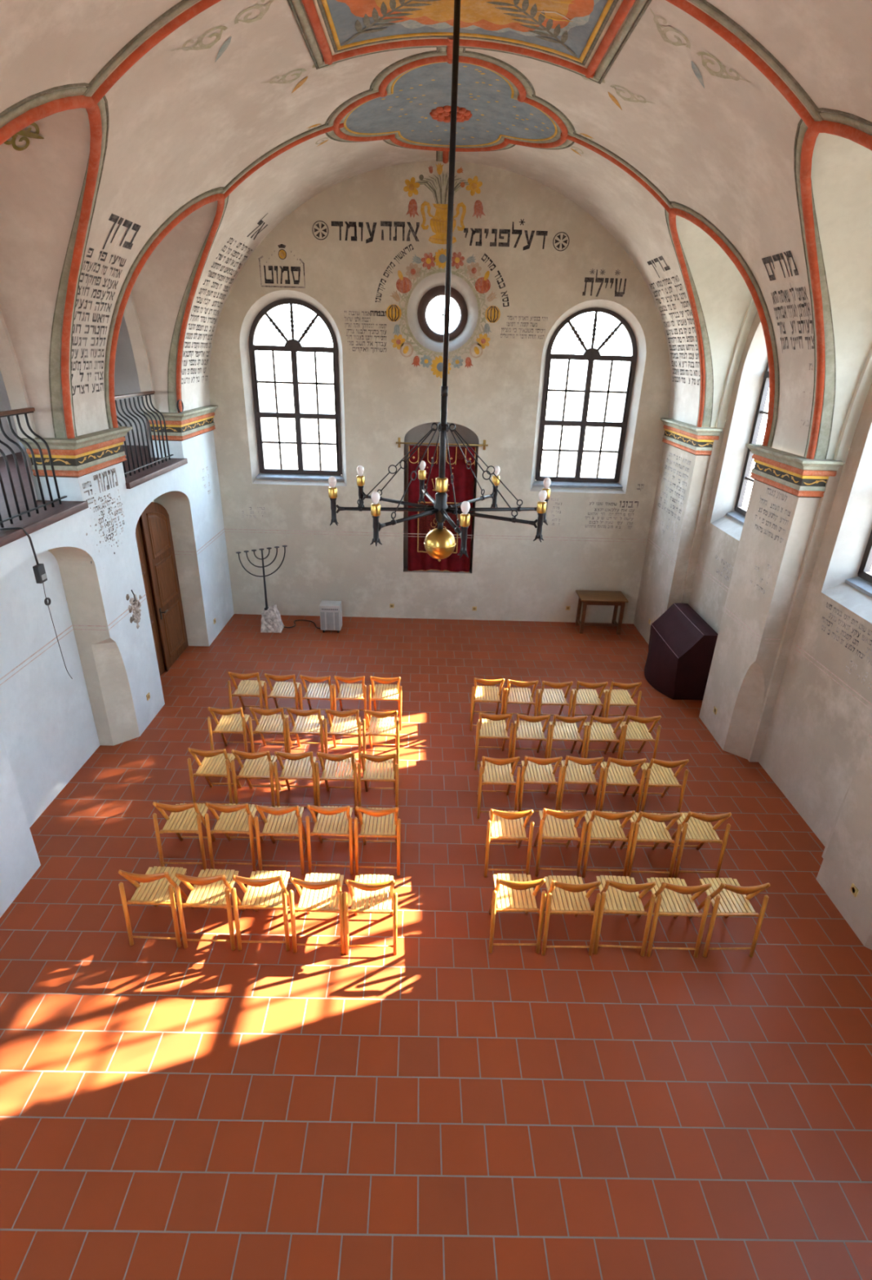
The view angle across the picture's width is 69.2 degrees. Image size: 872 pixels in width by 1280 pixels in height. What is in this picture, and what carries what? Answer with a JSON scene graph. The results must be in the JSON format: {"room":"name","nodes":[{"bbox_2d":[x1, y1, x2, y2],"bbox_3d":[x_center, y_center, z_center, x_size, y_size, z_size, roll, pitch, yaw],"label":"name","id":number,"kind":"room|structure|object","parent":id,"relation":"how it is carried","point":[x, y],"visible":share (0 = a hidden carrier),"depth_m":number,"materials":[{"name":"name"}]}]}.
{"room":"house of worship","nodes":[
{"label":"house of worship","id":0,"kind":"room"},
{"bbox_2d":[0,314,149,457],"bbox_3d":[-5.457,-2.204,4.324,2.280,3.500,13.300,1,24,-1],"label":"wall","id":1,"kind":"structure","parent":0,"point":[126,376],"depth_m":10.55,"materials":[{"name":"paint"}]},
{"bbox_2d":[0,444,150,513],"bbox_3d":[-5.494,-0.630,5.042,2.300,0.060,13.300,1,24,-1],"label":"floor","id":2,"kind":"structure","parent":0,"point":[3,470],"depth_m":8.24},
{"bbox_2d":[0,418,234,917],"bbox_3d":[-4.132,-0.943,4.899,0.584,7.000,13.300,1,24,-1],"label":"wall","id":3,"kind":"structure","parent":0,"point":[51,722],"depth_m":7.47,"materials":[{"name":"paint"}]},
{"bbox_2d":[0,527,72,679],"bbox_3d":[-3.885,-0.286,6.234,0.133,1.715,0.362,13,27,23],"label":"switch box","id":4,"kind":"object","parent":3,"relation":"hanging from","point":[39,571],"visible":1,"depth_m":6.08,"materials":[{"name":"plastic"}]},
{"bbox_2d":[146,692,150,700],"bbox_3d":[-3.940,0.775,8.668,0.016,0.085,0.085,1,24,-1],"label":"wall socket","id":5,"kind":"object","parent":3,"relation":"attached to","point":[148,695],"visible":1,"depth_m":8.65,"materials":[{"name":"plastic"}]},
{"bbox_2d":[135,502,188,675],"bbox_3d":[-4.282,-0.709,9.581,0.160,2.665,1.945,1,24,-1],"label":"door","id":6,"kind":"structure","parent":3,"relation":"in","point":[153,536],"depth_m":9.87,"materials":[{"name":"brown wood"}]},
{"bbox_2d":[0,613,871,1279],"bbox_3d":[0.218,2.357,6.624,9.500,0.200,13.700,1,24,-1],"label":"floor","id":7,"kind":"structure","parent":0,"point":[443,1107],"depth_m":4.92,"materials":[{"name":"tile"}]},
{"bbox_2d":[118,866,195,947],"bbox_3d":[-2.435,2.216,5.557,0.451,0.812,0.462,2,24,1],"label":"folding chair","id":8,"kind":"object","parent":7,"relation":"on","point":[153,876],"visible":0.98,"depth_m":5.44,"materials":[{"name":"brown wood"}]},
{"bbox_2d":[152,801,215,871],"bbox_3d":[-2.511,1.850,6.356,0.451,0.812,0.462,1,25,-1],"label":"folding chair","id":9,"kind":"object","parent":7,"relation":"on","point":[177,811],"visible":0.93,"depth_m":6.24,"materials":[{"name":"brown wood"}]},
{"bbox_2d":[174,868,245,950],"bbox_3d":[-1.960,2.235,5.546,0.451,0.812,0.462,2,24,0],"label":"folding chair","id":10,"kind":"object","parent":7,"relation":"on","point":[207,877],"visible":0.97,"depth_m":5.43,"materials":[{"name":"brown wood"}]},
{"bbox_2d":[187,747,241,804],"bbox_3d":[-2.497,1.475,7.180,0.451,0.812,0.462,2,24,0],"label":"folding chair","id":11,"kind":"object","parent":7,"relation":"on","point":[215,756],"visible":0.93,"depth_m":7.05,"materials":[{"name":"brown wood"}]},
{"bbox_2d":[207,706,250,759],"bbox_3d":[-2.568,1.112,7.970,0.451,0.812,0.462,1,25,-2],"label":"folding chair","id":12,"kind":"object","parent":7,"relation":"on","point":[242,719],"visible":0.91,"depth_m":7.83,"materials":[{"name":"brown wood"}]},
{"bbox_2d":[204,801,263,871],"bbox_3d":[-2.014,1.857,6.371,0.451,0.812,0.462,2,24,0],"label":"folding chair","id":13,"kind":"object","parent":7,"relation":"on","point":[221,827],"visible":0.96,"depth_m":6.25,"materials":[{"name":"brown wood"}]},
{"bbox_2d":[227,671,268,720],"bbox_3d":[-2.596,0.730,8.806,0.451,0.812,0.462,2,24,0],"label":"folding chair","id":14,"kind":"object","parent":7,"relation":"on","point":[239,692],"visible":0.93,"depth_m":8.66,"materials":[{"name":"brown wood"}]},
{"bbox_2d":[231,749,281,812],"bbox_3d":[-2.017,1.494,7.167,0.451,0.812,0.462,2,24,1],"label":"folding chair","id":15,"kind":"object","parent":7,"relation":"on","point":[255,757],"visible":0.95,"depth_m":7.04,"materials":[{"name":"brown wood"}]},
{"bbox_2d":[231,870,289,951],"bbox_3d":[-1.492,2.248,5.548,0.451,0.812,0.462,1,25,-1],"label":"folding chair","id":16,"kind":"object","parent":7,"relation":"on","point":[257,880],"visible":1,"depth_m":5.42,"materials":[{"name":"brown wood"}]},
{"bbox_2d":[235,545,287,632],"bbox_3d":[-3.092,-0.932,11.444,0.916,1.609,0.321,1,24,-1],"label":"menorah","id":17,"kind":"object","parent":7,"relation":"on","point":[271,621],"visible":1,"depth_m":11.54,"materials":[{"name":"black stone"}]},
{"bbox_2d":[248,706,292,764],"bbox_3d":[-2.072,1.118,7.990,0.451,0.812,0.462,1,24,-1],"label":"folding chair","id":18,"kind":"object","parent":7,"relation":"on","point":[267,714],"visible":0.94,"depth_m":7.85,"materials":[{"name":"brown wood"}]},
{"bbox_2d":[253,804,306,874],"bbox_3d":[-1.533,1.877,6.358,0.451,0.812,0.462,1,25,-1],"label":"folding chair","id":19,"kind":"object","parent":7,"relation":"on","point":[275,811],"visible":1,"depth_m":6.23,"materials":[{"name":"brown wood"}]},
{"bbox_2d":[263,673,300,724],"bbox_3d":[-2.102,0.752,8.789,0.451,0.812,0.462,2,24,1],"label":"folding chair","id":20,"kind":"object","parent":7,"relation":"on","point":[286,686],"visible":0.94,"depth_m":8.64,"materials":[{"name":"brown wood"}]},
{"bbox_2d":[273,751,317,814],"bbox_3d":[-1.557,1.506,7.171,0.451,0.812,0.462,1,25,-2],"label":"folding chair","id":21,"kind":"object","parent":7,"relation":"on","point":[300,757],"visible":0.96,"depth_m":7.03,"materials":[{"name":"brown wood"}]},
{"bbox_2d":[284,619,320,628],"bbox_3d":[-2.457,-0.305,11.988,0.752,0.044,0.407,4,25,5],"label":"power cable","id":22,"kind":"object","parent":7,"relation":"on","point":[296,620],"visible":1,"depth_m":12.04,"materials":[{"name":"plastic"}]},
{"bbox_2d":[285,707,324,764],"bbox_3d":[-1.619,1.129,7.995,0.451,0.812,0.462,2,24,0],"label":"folding chair","id":23,"kind":"object","parent":7,"relation":"on","point":[304,714],"visible":0.97,"depth_m":7.86,"materials":[{"name":"brown wood"}]},
{"bbox_2d":[298,674,333,727],"bbox_3d":[-1.623,0.772,8.778,0.451,0.812,0.462,2,24,1],"label":"folding chair","id":24,"kind":"object","parent":7,"relation":"on","point":[329,686],"visible":0.95,"depth_m":8.63,"materials":[{"name":"brown wood"}]},
{"bbox_2d":[288,873,344,955],"bbox_3d":[-1.005,2.268,5.534,0.451,0.812,0.462,2,24,0],"label":"folding chair","id":25,"kind":"object","parent":7,"relation":"on","point":[308,884],"visible":0.98,"depth_m":5.41,"materials":[{"name":"brown wood"}]},
{"bbox_2d":[305,804,354,874],"bbox_3d":[-1.039,1.883,6.378,0.451,0.812,0.462,2,24,0],"label":"folding chair","id":26,"kind":"object","parent":7,"relation":"on","point":[329,811],"visible":1,"depth_m":6.25,"materials":[{"name":"brown wood"}]},
{"bbox_2d":[319,600,342,632],"bbox_3d":[-1.937,-0.426,11.691,0.370,0.545,0.270,1,24,-1],"label":"heater","id":27,"kind":"object","parent":7,"relation":"on","point":[331,611],"visible":1,"depth_m":11.57,"materials":[{"name":"white metal"}]},
{"bbox_2d":[320,612,339,630],"bbox_3d":[-1.940,-0.347,11.585,0.330,0.350,0.012,1,24,-1],"label":"grille","id":28,"kind":"object","parent":27,"relation":"attached to","point":[329,620],"depth_m":11.58,"materials":[{"name":"grey metal"}]},
{"bbox_2d":[315,751,357,815],"bbox_3d":[-1.100,1.518,7.174,0.451,0.812,0.462,1,24,-1],"label":"folding chair","id":29,"kind":"object","parent":7,"relation":"on","point":[344,759],"visible":0.98,"depth_m":7.04,"materials":[{"name":"brown wood"}]},
{"bbox_2d":[324,708,362,767],"bbox_3d":[-1.150,1.141,7.997,0.451,0.812,0.462,2,24,0],"label":"folding chair","id":30,"kind":"object","parent":7,"relation":"on","point":[340,715],"visible":0.96,"depth_m":7.86,"materials":[{"name":"brown wood"}]},
{"bbox_2d":[333,675,366,729],"bbox_3d":[-1.174,0.778,8.793,0.451,0.812,0.462,1,25,-1],"label":"folding chair","id":31,"kind":"object","parent":7,"relation":"on","point":[348,680],"visible":0.94,"depth_m":8.65,"materials":[{"name":"brown wood"}]},
{"bbox_2d":[342,874,397,955],"bbox_3d":[-0.556,2.280,5.537,0.451,0.812,0.462,1,25,-1],"label":"folding chair","id":32,"kind":"object","parent":7,"relation":"on","point":[373,884],"visible":1,"depth_m":5.41,"materials":[{"name":"brown wood"}]},
{"bbox_2d":[353,805,400,875],"bbox_3d":[-0.574,1.898,6.375,0.451,0.812,0.462,1,24,-1],"label":"folding chair","id":33,"kind":"object","parent":7,"relation":"on","point":[396,831],"visible":1,"depth_m":6.25,"materials":[{"name":"brown wood"}]},
{"bbox_2d":[357,752,398,815],"bbox_3d":[-0.641,1.528,7.181,0.451,0.812,0.462,1,24,-1],"label":"folding chair","id":34,"kind":"object","parent":7,"relation":"on","point":[384,760],"visible":0.98,"depth_m":7.04,"materials":[{"name":"brown wood"}]},
{"bbox_2d":[362,709,399,767],"bbox_3d":[-0.678,1.151,8.006,0.451,0.812,0.462,2,24,0],"label":"folding chair","id":35,"kind":"object","parent":7,"relation":"on","point":[380,717],"visible":0.98,"depth_m":7.87,"materials":[{"name":"brown wood"}]},
{"bbox_2d":[368,675,401,730],"bbox_3d":[-0.691,0.788,8.801,0.451,0.812,0.462,2,24,0],"label":"folding chair","id":36,"kind":"object","parent":7,"relation":"on","point":[384,681],"visible":0.96,"depth_m":8.67,"materials":[{"name":"brown wood"}]},
{"bbox_2d":[469,677,505,732],"bbox_3d":[0.712,0.814,8.836,0.451,0.812,0.462,2,24,0],"label":"folding chair","id":37,"kind":"object","parent":7,"relation":"on","point":[475,698],"visible":0.98,"depth_m":8.71,"materials":[{"name":"brown wood"}]},
{"bbox_2d":[474,711,513,769],"bbox_3d":[0.720,1.185,8.023,0.451,0.812,0.462,2,24,0],"label":"folding chair","id":38,"kind":"object","parent":7,"relation":"on","point":[495,717],"visible":0.95,"depth_m":7.89,"materials":[{"name":"brown wood"}]},
{"bbox_2d":[476,755,520,818],"bbox_3d":[0.694,1.564,7.188,0.451,0.812,0.462,1,25,-2],"label":"folding chair","id":39,"kind":"object","parent":7,"relation":"on","point":[504,762],"visible":0.96,"depth_m":7.06,"materials":[{"name":"brown wood"}]},
{"bbox_2d":[484,808,533,877],"bbox_3d":[0.718,1.929,6.390,0.451,0.812,0.462,1,24,-1],"label":"folding chair","id":40,"kind":"object","parent":7,"relation":"on","point":[515,816],"visible":1,"depth_m":6.26,"materials":[{"name":"brown wood"}]},
{"bbox_2d":[488,873,546,953],"bbox_3d":[0.694,2.292,5.592,0.451,0.812,0.462,1,25,-2],"label":"folding chair","id":41,"kind":"object","parent":7,"relation":"on","point":[517,883],"visible":1,"depth_m":5.47,"materials":[{"name":"brown wood"}]},
{"bbox_2d":[502,679,538,733],"bbox_3d":[1.162,0.836,8.816,0.451,0.812,0.462,2,24,0],"label":"folding chair","id":42,"kind":"object","parent":7,"relation":"on","point":[508,691],"visible":0.97,"depth_m":8.66,"materials":[{"name":"brown wood"}]},
{"bbox_2d":[511,713,551,769],"bbox_3d":[1.181,1.203,8.012,0.451,0.812,0.462,2,24,0],"label":"folding chair","id":43,"kind":"object","parent":7,"relation":"on","point":[531,720],"visible":0.97,"depth_m":7.87,"materials":[{"name":"brown wood"}]},
{"bbox_2d":[518,755,563,818],"bbox_3d":[1.164,1.566,7.215,0.451,0.812,0.462,1,24,-1],"label":"folding chair","id":44,"kind":"object","parent":7,"relation":"on","point":[536,762],"visible":0.96,"depth_m":7.08,"materials":[{"name":"brown wood"}]},
{"bbox_2d":[536,680,573,733],"bbox_3d":[1.622,0.851,8.813,0.451,0.812,0.462,1,25,-2],"label":"folding chair","id":45,"kind":"object","parent":7,"relation":"on","point":[548,693],"visible":0.89,"depth_m":8.66,"materials":[{"name":"brown wood"}]},
{"bbox_2d":[533,808,586,878],"bbox_3d":[1.237,1.933,6.415,0.451,0.812,0.462,2,24,0],"label":"folding chair","id":46,"kind":"object","parent":7,"relation":"on","point":[567,816],"visible":1,"depth_m":6.29,"materials":[{"name":"brown wood"}]},
{"bbox_2d":[544,714,587,773],"bbox_3d":[1.631,1.214,8.017,0.451,0.812,0.462,2,24,0],"label":"folding chair","id":47,"kind":"object","parent":7,"relation":"on","point":[571,721],"visible":0.9,"depth_m":7.88,"materials":[{"name":"brown wood"}]},
{"bbox_2d":[537,875,600,955],"bbox_3d":[1.157,2.309,5.586,0.451,0.812,0.462,1,25,-2],"label":"folding chair","id":48,"kind":"object","parent":7,"relation":"on","point":[567,885],"visible":0.95,"depth_m":5.46,"materials":[{"name":"brown wood"}]},
{"bbox_2d":[555,755,604,812],"bbox_3d":[1.625,1.570,7.236,0.451,0.812,0.462,2,24,1],"label":"folding chair","id":49,"kind":"object","parent":7,"relation":"on","point":[575,762],"visible":0.95,"depth_m":7.10,"materials":[{"name":"brown wood"}]},
{"bbox_2d":[567,680,608,733],"bbox_3d":[2.100,0.857,8.832,0.451,0.812,0.462,2,24,0],"label":"folding chair","id":50,"kind":"object","parent":7,"relation":"on","point":[593,693],"visible":0.91,"depth_m":8.69,"materials":[{"name":"brown wood"}]},
{"bbox_2d":[577,715,624,773],"bbox_3d":[2.085,1.224,8.025,0.451,0.812,0.462,1,25,-1],"label":"folding chair","id":51,"kind":"object","parent":7,"relation":"on","point":[604,722],"visible":0.94,"depth_m":7.89,"materials":[{"name":"brown wood"}]},
{"bbox_2d":[575,590,628,634],"bbox_3d":[3.103,-0.519,12.034,0.870,0.700,0.530,1,24,-1],"label":"wooden table","id":52,"kind":"object","parent":7,"relation":"on","point":[615,598],"visible":1,"depth_m":11.89,"materials":[{"name":"brown wood"}]},
{"bbox_2d":[576,809,635,878],"bbox_3d":[1.706,1.944,6.420,0.451,0.812,0.462,1,25,-1],"label":"folding chair","id":53,"kind":"object","parent":7,"relation":"on","point":[615,817],"visible":0.94,"depth_m":6.29,"materials":[{"name":"brown wood"}]},
{"bbox_2d":[593,756,646,818],"bbox_3d":[2.085,1.587,7.228,0.451,0.812,0.462,2,24,0],"label":"folding chair","id":54,"kind":"object","parent":7,"relation":"on","point":[612,764],"visible":0.94,"depth_m":7.09,"materials":[{"name":"brown wood"}]},
{"bbox_2d":[598,681,641,733],"bbox_3d":[2.557,0.864,8.846,0.451,0.812,0.462,1,25,-2],"label":"folding chair","id":55,"kind":"object","parent":7,"relation":"on","point":[620,697],"visible":0.91,"depth_m":8.70,"materials":[{"name":"brown wood"}]},
{"bbox_2d":[588,875,655,956],"bbox_3d":[1.626,2.315,5.602,0.451,0.812,0.462,2,24,1],"label":"folding chair","id":56,"kind":"object","parent":7,"relation":"on","point":[628,886],"visible":0.98,"depth_m":5.48,"materials":[{"name":"brown wood"}]},
{"bbox_2d":[611,715,661,771],"bbox_3d":[2.539,1.223,8.057,0.451,0.812,0.462,1,25,-1],"label":"folding chair","id":57,"kind":"object","parent":7,"relation":"on","point":[641,730],"visible":0.84,"depth_m":7.92,"materials":[{"name":"brown wood"}]},
{"bbox_2d":[619,811,682,879],"bbox_3d":[2.163,1.960,6.415,0.451,0.812,0.462,2,24,0],"label":"folding chair","id":58,"kind":"object","parent":7,"relation":"on","point":[663,835],"visible":0.91,"depth_m":6.29,"materials":[{"name":"brown wood"}]},
{"bbox_2d":[631,758,688,814],"bbox_3d":[2.549,1.600,7.229,0.451,0.812,0.462,1,24,-1],"label":"folding chair","id":59,"kind":"object","parent":7,"relation":"on","point":[660,771],"visible":0.9,"depth_m":7.10,"materials":[{"name":"brown wood"}]},
{"bbox_2d":[636,877,711,957],"bbox_3d":[2.090,2.330,5.598,0.451,0.812,0.462,1,24,-1],"label":"folding chair","id":60,"kind":"object","parent":7,"relation":"on","point":[679,886],"visible":0.98,"depth_m":5.48,"materials":[{"name":"brown wood"}]},
{"bbox_2d":[644,603,717,700],"bbox_3d":[3.814,0.149,10.108,0.740,1.095,1.334,1,24,-1],"label":"fabric cover","id":61,"kind":"object","parent":7,"relation":"on","point":[682,644],"visible":0.99,"depth_m":9.71,"materials":[{"name":"purple fabric"}]},
{"bbox_2d":[663,811,731,879],"bbox_3d":[2.644,1.966,6.434,0.451,0.812,0.462,2,24,0],"label":"folding chair","id":62,"kind":"object","parent":7,"relation":"on","point":[704,832],"visible":0.91,"depth_m":6.31,"materials":[{"name":"brown wood"}]},
{"bbox_2d":[688,877,769,957],"bbox_3d":[2.582,2.338,5.612,0.451,0.812,0.462,1,25,-2],"label":"folding chair","id":63,"kind":"object","parent":7,"relation":"on","point":[727,894],"visible":0.96,"depth_m":5.50,"materials":[{"name":"brown wood"}]},
{"bbox_2d":[0,0,871,463],"bbox_3d":[0.041,-2.755,4.085,8.680,3.565,13.320,1,24,-1],"label":"ceiling","id":64,"kind":"structure","parent":0,"point":[148,148],"depth_m":6.07,"materials":[{"name":"paint"}]},
{"bbox_2d":[328,0,551,561],"bbox_3d":[0.106,-2.771,5.174,1.833,4.415,1.891,-15,29,-32],"label":"chandelier","id":65,"kind":"object","parent":64,"relation":"hanging from","point":[439,543],"visible":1,"depth_m":5.56,"materials":[{"name":"metal"}]},
{"bbox_2d":[328,486,337,498],"bbox_3d":[-0.934,-1.336,5.730,0.080,0.097,0.080,1,24,-1],"label":"bulb socket","id":66,"kind":"object","parent":65,"relation":"attached to","point":[332,491],"depth_m":5.70,"materials":[{"name":"gold metal"}]},
{"bbox_2d":[356,475,364,485],"bbox_3d":[-0.749,-1.585,6.288,0.080,0.097,0.080,1,24,-1],"label":"bulb socket","id":67,"kind":"object","parent":65,"relation":"attached to","point":[360,478],"depth_m":6.26,"materials":[{"name":"gold metal"}]},
{"bbox_2d":[370,503,380,516],"bbox_3d":[-0.492,-1.064,5.163,0.080,0.097,0.080,1,24,-1],"label":"bulb socket","id":68,"kind":"object","parent":65,"relation":"attached to","point":[375,508],"depth_m":5.13,"materials":[{"name":"gold metal"}]},
{"bbox_2d":[417,470,426,479],"bbox_3d":[-0.147,-1.745,6.678,0.080,0.097,0.080,1,24,-1],"label":"bulb socket","id":69,"kind":"object","parent":65,"relation":"attached to","point":[421,473],"depth_m":6.65,"materials":[{"name":"gold metal"}]},
{"bbox_2d":[459,513,470,527],"bbox_3d":[0.225,-0.936,4.927,0.080,0.097,0.080,1,24,-1],"label":"bulb socket","id":70,"kind":"object","parent":65,"relation":"attached to","point":[464,518],"depth_m":4.90,"materials":[{"name":"gold metal"}]},
{"bbox_2d":[491,475,499,485],"bbox_3d":[0.614,-1.637,6.489,0.080,0.097,0.080,1,24,-1],"label":"bulb socket","id":71,"kind":"object","parent":65,"relation":"attached to","point":[495,482],"depth_m":6.46,"materials":[{"name":"gold metal"}]},
{"bbox_2d":[536,501,546,513],"bbox_3d":[0.904,-1.136,5.410,0.080,0.097,0.080,1,24,-1],"label":"bulb socket","id":72,"kind":"object","parent":65,"relation":"attached to","point":[541,505],"depth_m":5.38,"materials":[{"name":"gold metal"}]},
{"bbox_2d":[542,488,550,499],"bbox_3d":[1.035,-1.378,5.950,0.080,0.097,0.080,1,24,-1],"label":"bulb socket","id":73,"kind":"object","parent":65,"relation":"attached to","point":[548,490],"depth_m":5.92,"materials":[{"name":"gold metal"}]},
{"bbox_2d":[0,160,871,744],"bbox_3d":[0.027,-2.244,7.575,8.618,7.370,7.967,1,24,-1],"label":"wall","id":74,"kind":"structure","parent":0,"point":[365,251],"depth_m":10.75,"materials":[{"name":"paint"}]},
{"bbox_2d":[0,500,88,546],"bbox_3d":[-4.095,-1.059,5.989,0.538,0.075,2.120,1,24,-1],"label":"trim","id":75,"kind":"structure","parent":74,"relation":"attached to","point":[44,518],"depth_m":6.29,"materials":[{"name":"brown wood"}]},
{"bbox_2d":[0,407,66,528],"bbox_3d":[-4.099,-1.525,5.766,0.196,0.962,2.070,1,24,-1],"label":"balcony railing","id":76,"kind":"object","parent":75,"relation":"on","point":[16,412],"visible":1,"depth_m":6.23,"materials":[{"name":"black metal"}]},
{"bbox_2d":[19,426,133,477],"bbox_3d":[-4.018,-2.164,7.222,0.585,0.411,1.330,1,24,-1],"label":"trim","id":77,"kind":"structure","parent":74,"relation":"attached to","point":[83,455],"depth_m":6.80,"materials":[{"name":"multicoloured paint"}]},
{"bbox_2d":[123,457,187,488],"bbox_3d":[-4.095,-2.349,8.819,0.538,0.075,2.020,1,24,-1],"label":"trim","id":78,"kind":"structure","parent":74,"relation":"attached to","point":[140,477],"depth_m":8.78,"materials":[{"name":"brown wood"}]},
{"bbox_2d":[114,391,173,477],"bbox_3d":[-4.099,-2.815,8.596,0.196,0.962,1.970,1,24,-1],"label":"balcony railing","id":79,"kind":"object","parent":78,"relation":"on","point":[149,393],"visible":0.71,"depth_m":8.73,"materials":[{"name":"black metal"}]},
{"bbox_2d":[143,404,218,440],"bbox_3d":[-4.018,-3.496,10.146,0.585,0.411,1.635,1,24,-1],"label":"trim","id":80,"kind":"structure","parent":74,"relation":"attached to","point":[192,423],"depth_m":9.61,"materials":[{"name":"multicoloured paint"}]},
{"bbox_2d":[176,399,183,413],"bbox_3d":[-3.813,-3.485,9.423,0.031,0.191,0.209,1,24,-1],"label":"cable coil","id":81,"kind":"object","parent":80,"relation":"on","point":[177,403],"visible":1,"depth_m":9.40,"materials":[{"name":"plastic"}]},
{"bbox_2d":[248,298,344,480],"bbox_3d":[-2.411,-4.240,10.887,1.610,2.895,0.170,1,24,-1],"label":"window","id":82,"kind":"structure","parent":74,"relation":"in","point":[292,345],"depth_m":10.96,"materials":[{"name":"black metal"}]},
{"bbox_2d":[389,604,394,608],"bbox_3d":[-0.858,-0.665,12.328,0.085,0.085,0.012,1,24,-1],"label":"wall socket","id":83,"kind":"object","parent":74,"relation":"attached to","point":[391,606],"visible":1,"depth_m":12.32,"materials":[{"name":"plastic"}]},
{"bbox_2d":[407,445,475,572],"bbox_3d":[0.078,-2.353,11.621,1.193,2.332,0.128,1,25,-2],"label":"curtain","id":84,"kind":"object","parent":74,"relation":"hanging from","point":[418,559],"visible":0.51,"depth_m":11.54,"materials":[{"name":"red fabric"}]},
{"bbox_2d":[395,437,488,449],"bbox_3d":[0.106,-3.421,11.037,1.611,0.170,0.076,1,24,-1],"label":"curtain rod","id":85,"kind":"object","parent":74,"relation":"attached to","point":[398,442],"visible":0.98,"depth_m":11.02,"materials":[{"name":"gold metal"}]},
{"bbox_2d":[417,285,467,342],"bbox_3d":[0.118,-5.368,10.444,0.900,0.900,0.080,1,24,-1],"label":"window","id":86,"kind":"structure","parent":74,"relation":"in","point":[438,291],"depth_m":10.41,"materials":[{"name":"brown wood"}]},
{"bbox_2d":[532,307,636,488],"bbox_3d":[2.603,-4.127,10.939,1.650,2.915,0.170,1,24,-1],"label":"window","id":87,"kind":"structure","parent":74,"relation":"in","point":[592,354],"depth_m":11.01,"materials":[{"name":"brown wood"}]},
{"bbox_2d":[660,417,722,455],"bbox_3d":[4.070,-3.300,10.237,0.418,0.411,1.635,1,24,-1],"label":"trim","id":88,"kind":"structure","parent":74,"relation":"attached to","point":[691,438],"depth_m":9.82,"materials":[{"name":"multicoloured paint"}]},
{"bbox_2d":[633,310,871,950],"bbox_3d":[4.288,-0.289,5.174,0.684,6.034,13.345,1,24,-1],"label":"wall","id":89,"kind":"structure","parent":0,"point":[784,571],"depth_m":7.49,"materials":[{"name":"paint"}]},
{"bbox_2d":[712,706,716,714],"bbox_3d":[3.873,0.977,8.777,0.012,0.085,0.085,1,24,-1],"label":"wall socket","id":90,"kind":"object","parent":89,"relation":"attached to","point":[714,710],"visible":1,"depth_m":8.77,"materials":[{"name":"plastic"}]},
{"bbox_2d":[725,361,768,524],"bbox_3d":[4.622,-2.937,8.553,0.170,2.875,1.560,1,24,-1],"label":"window","id":91,"kind":"structure","parent":89,"relation":"in","point":[738,515],"depth_m":9.34,"materials":[{"name":"brown wood"}]},
{"bbox_2d":[745,444,844,497],"bbox_3d":[4.052,-1.966,7.309,0.440,0.411,1.340,1,24,-1],"label":"trim","id":92,"kind":"structure","parent":89,"relation":"attached to","point":[798,476],"depth_m":6.95,"materials":[{"name":"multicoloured paint"}]},
{"bbox_2d":[849,883,858,897],"bbox_3d":[3.873,2.318,5.860,0.012,0.085,0.085,1,24,-1],"label":"wall socket","id":93,"kind":"object","parent":89,"relation":"attached to","point":[853,889],"visible":1,"depth_m":5.85,"materials":[{"name":"plastic"}]},
{"bbox_2d":[844,529,871,597],"bbox_3d":[4.622,-1.638,5.705,0.170,2.875,1.560,1,24,-1],"label":"window","id":94,"kind":"structure","parent":89,"relation":"in","point":[862,582],"depth_m":6.77,"materials":[{"name":"brown wood"}]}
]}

